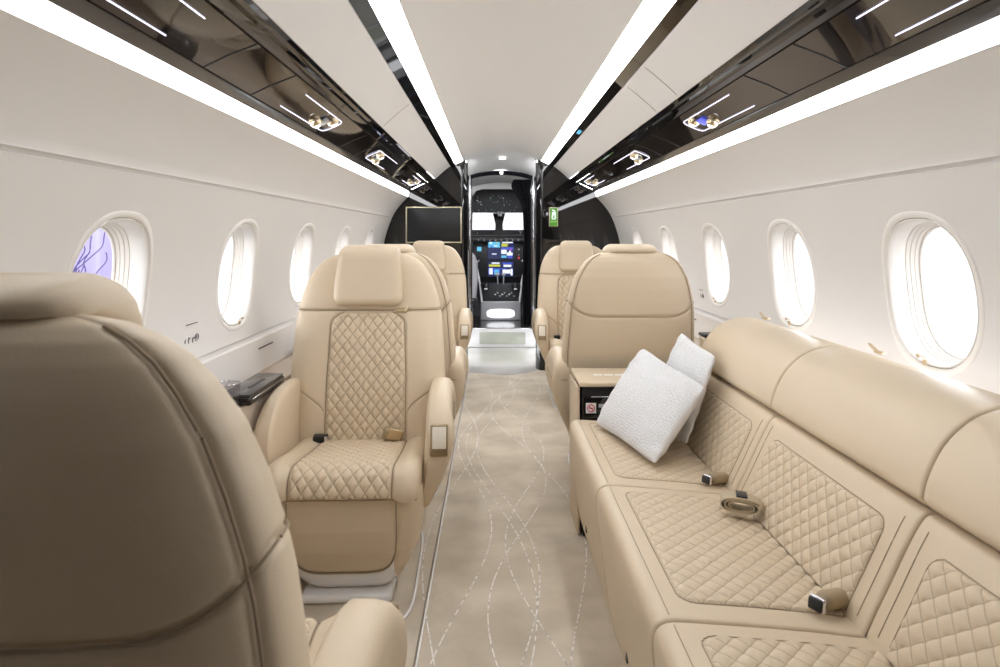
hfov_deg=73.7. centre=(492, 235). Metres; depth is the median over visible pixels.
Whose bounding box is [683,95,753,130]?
light
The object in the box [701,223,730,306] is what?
window
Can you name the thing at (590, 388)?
base cabinet
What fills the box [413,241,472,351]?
seat
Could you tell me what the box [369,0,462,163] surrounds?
light strip
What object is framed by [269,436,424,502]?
cushion
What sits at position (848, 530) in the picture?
cushion
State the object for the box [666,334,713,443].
throw cushion
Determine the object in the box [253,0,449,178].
trim
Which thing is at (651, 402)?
throw cushion
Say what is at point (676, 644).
seat cushion
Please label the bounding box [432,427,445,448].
switch plate
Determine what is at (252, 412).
trim
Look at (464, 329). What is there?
switch plate
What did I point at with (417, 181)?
light
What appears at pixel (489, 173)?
trim
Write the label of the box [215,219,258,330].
window
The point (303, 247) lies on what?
window
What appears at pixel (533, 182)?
wall
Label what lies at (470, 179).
wall
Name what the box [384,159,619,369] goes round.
wall
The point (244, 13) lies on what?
trim
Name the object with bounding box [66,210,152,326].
window
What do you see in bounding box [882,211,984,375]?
window
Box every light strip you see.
[0,0,408,196]
[595,17,999,196]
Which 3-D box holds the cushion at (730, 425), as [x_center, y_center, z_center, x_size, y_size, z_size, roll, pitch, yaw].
[0.729,0.599,2.115,0.167,0.233,0.640,0,0,0]
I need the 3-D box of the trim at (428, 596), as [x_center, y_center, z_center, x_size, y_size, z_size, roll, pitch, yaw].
[-0.200,1.118,2.420,0.006,0.006,6.050,0,0,0]
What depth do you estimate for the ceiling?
2.65 m
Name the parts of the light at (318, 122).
control plate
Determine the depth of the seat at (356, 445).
2.34 m
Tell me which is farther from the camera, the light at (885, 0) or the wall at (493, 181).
the wall at (493, 181)
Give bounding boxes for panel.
[472,189,522,215]
[472,238,522,276]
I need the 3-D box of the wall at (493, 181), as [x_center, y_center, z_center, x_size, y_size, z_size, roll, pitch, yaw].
[0.075,0.265,7.720,1.350,2.110,1.900,0,0,0]
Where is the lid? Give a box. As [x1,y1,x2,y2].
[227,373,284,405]
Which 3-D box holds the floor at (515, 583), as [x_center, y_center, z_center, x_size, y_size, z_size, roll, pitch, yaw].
[0.075,1.160,3.200,1.900,0.080,9.600,0,0,0]
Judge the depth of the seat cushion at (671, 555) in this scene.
1.38 m
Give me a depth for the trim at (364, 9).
2.26 m
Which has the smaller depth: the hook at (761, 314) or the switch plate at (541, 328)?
the hook at (761, 314)
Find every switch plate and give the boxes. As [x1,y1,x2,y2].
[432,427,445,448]
[461,326,467,335]
[539,326,544,335]
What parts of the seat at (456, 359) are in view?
backrest, armrest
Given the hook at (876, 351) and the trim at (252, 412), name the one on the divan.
the hook at (876, 351)
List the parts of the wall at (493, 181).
windscreen frame, sill, post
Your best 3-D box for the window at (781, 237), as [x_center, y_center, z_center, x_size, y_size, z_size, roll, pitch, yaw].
[1.092,0.138,2.385,0.136,0.400,0.368,0,0,0]
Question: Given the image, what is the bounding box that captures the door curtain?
[511,179,530,325]
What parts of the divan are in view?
quilted panel, quilted panel, quilted panel, quilted panel, quilted panel, quilted panel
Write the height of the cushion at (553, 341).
0.118 m
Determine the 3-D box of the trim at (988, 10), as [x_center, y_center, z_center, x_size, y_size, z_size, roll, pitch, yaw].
[0.840,-0.385,2.625,0.030,0.032,5.850,0,0,0]
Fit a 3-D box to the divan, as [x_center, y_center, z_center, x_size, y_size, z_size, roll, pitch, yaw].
[0.642,0.708,1.485,0.728,0.825,1.900,0,0,0]
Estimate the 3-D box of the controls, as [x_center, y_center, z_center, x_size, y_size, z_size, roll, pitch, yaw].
[-0.919,0.297,2.039,0.008,0.063,0.094,0,0,-1]
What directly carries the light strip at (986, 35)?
attached to the wall at (928, 141)
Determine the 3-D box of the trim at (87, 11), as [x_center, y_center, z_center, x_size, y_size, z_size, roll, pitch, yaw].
[-0.690,-0.385,2.625,0.030,0.032,5.850,0,0,0]
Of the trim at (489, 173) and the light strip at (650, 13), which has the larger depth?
the trim at (489, 173)
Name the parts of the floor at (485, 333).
riser panel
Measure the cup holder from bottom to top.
0.090 m
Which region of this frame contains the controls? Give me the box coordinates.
[185,322,198,343]
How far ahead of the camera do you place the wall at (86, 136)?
1.74 m
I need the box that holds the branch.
[73,232,107,273]
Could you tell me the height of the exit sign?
0.160 m
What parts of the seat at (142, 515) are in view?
backrest, quilted panel, armrest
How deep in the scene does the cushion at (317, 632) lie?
1.14 m
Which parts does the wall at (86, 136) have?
panel, kick panel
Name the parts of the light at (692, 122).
control plate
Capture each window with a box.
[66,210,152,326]
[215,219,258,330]
[288,223,314,306]
[334,226,350,254]
[364,228,374,244]
[631,228,642,243]
[660,226,678,261]
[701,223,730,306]
[767,219,817,330]
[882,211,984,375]
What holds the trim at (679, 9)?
attached to the wall at (582, 216)
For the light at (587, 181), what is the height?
0.057 m
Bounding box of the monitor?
[406,207,461,242]
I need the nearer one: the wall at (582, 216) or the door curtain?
the wall at (582, 216)
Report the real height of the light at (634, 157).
0.057 m
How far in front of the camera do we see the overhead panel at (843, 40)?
1.62 m
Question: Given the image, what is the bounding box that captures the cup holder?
[698,332,710,347]
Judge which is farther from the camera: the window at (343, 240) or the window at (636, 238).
the window at (636, 238)
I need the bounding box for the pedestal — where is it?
[477,260,522,319]
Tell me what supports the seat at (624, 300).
on the floor at (515, 583)
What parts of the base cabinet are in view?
panel, drawer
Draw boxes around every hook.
[759,312,769,319]
[868,343,886,354]
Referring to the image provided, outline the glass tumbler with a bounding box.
[220,380,240,385]
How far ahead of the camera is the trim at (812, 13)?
1.78 m
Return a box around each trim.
[45,0,411,191]
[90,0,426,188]
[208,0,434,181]
[238,354,292,432]
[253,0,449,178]
[349,0,454,165]
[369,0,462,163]
[415,373,468,666]
[468,171,532,179]
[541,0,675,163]
[549,0,697,165]
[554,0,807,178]
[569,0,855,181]
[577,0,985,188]
[592,0,999,191]
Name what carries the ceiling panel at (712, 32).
attached to the wall at (582, 216)
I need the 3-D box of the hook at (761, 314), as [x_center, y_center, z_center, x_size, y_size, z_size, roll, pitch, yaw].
[0.971,0.286,2.392,0.018,0.024,0.051,0,0,-17]
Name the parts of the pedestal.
rail, control knob, oval panel, control knob, rail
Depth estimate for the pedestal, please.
7.40 m
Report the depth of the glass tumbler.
2.01 m
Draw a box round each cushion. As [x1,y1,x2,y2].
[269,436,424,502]
[308,615,335,665]
[549,337,561,348]
[569,420,728,615]
[597,349,703,462]
[597,486,865,666]
[654,622,891,666]
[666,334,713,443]
[686,372,780,490]
[737,416,940,636]
[866,515,999,666]
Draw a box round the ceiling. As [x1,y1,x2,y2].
[398,0,643,176]
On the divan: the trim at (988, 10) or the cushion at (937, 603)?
the cushion at (937, 603)
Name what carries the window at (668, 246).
in the wall at (928, 141)
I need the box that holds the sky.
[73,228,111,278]
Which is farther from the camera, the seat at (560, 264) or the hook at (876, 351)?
the seat at (560, 264)
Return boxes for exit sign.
[549,207,557,226]
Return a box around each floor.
[300,347,625,666]
[468,316,535,346]
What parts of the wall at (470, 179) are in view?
door post, door post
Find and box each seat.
[0,272,407,666]
[254,245,455,619]
[367,244,468,497]
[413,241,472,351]
[468,250,477,315]
[532,241,601,409]
[545,244,693,465]
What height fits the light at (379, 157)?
0.057 m
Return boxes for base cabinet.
[570,368,626,535]
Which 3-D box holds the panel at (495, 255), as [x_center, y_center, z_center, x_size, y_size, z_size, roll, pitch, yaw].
[0.095,0.247,7.705,0.700,0.450,0.229,0,0,0]
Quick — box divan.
[569,317,999,666]
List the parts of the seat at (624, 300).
armrest, backrest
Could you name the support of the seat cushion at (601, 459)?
on the divan
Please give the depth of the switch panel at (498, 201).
7.75 m
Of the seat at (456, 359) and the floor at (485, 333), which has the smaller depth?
the seat at (456, 359)
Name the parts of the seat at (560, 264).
armrest, control panel, quilted panel, backrest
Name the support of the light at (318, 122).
attached to the wall at (86, 136)
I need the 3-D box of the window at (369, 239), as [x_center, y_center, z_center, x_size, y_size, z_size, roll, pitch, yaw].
[-0.942,0.138,4.860,0.136,0.400,0.368,0,0,0]
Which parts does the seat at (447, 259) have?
backrest, control panel, armrest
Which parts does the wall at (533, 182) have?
door post, door post, door post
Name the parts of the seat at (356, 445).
armrest, quilted panel, kick plate, quilted panel, backrest, armrest, control panel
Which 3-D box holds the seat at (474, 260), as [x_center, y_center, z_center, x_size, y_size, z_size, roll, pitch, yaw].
[-0.310,0.544,7.220,0.300,0.780,0.300,0,0,0]
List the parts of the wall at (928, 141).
panel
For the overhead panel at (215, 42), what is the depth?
1.62 m
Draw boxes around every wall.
[0,8,407,389]
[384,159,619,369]
[468,170,530,315]
[469,175,471,311]
[531,175,535,328]
[596,43,999,393]
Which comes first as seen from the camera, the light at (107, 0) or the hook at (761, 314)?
the light at (107, 0)
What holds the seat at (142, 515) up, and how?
on the floor at (515, 583)
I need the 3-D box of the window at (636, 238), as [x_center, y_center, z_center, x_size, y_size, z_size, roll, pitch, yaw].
[1.092,0.138,4.860,0.136,0.400,0.368,0,0,0]
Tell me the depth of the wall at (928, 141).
1.89 m
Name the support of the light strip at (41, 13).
attached to the wall at (86, 136)
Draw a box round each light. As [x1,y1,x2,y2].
[107,0,204,35]
[281,95,341,130]
[366,151,395,168]
[402,177,420,185]
[585,176,604,185]
[614,151,648,168]
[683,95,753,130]
[856,0,967,35]

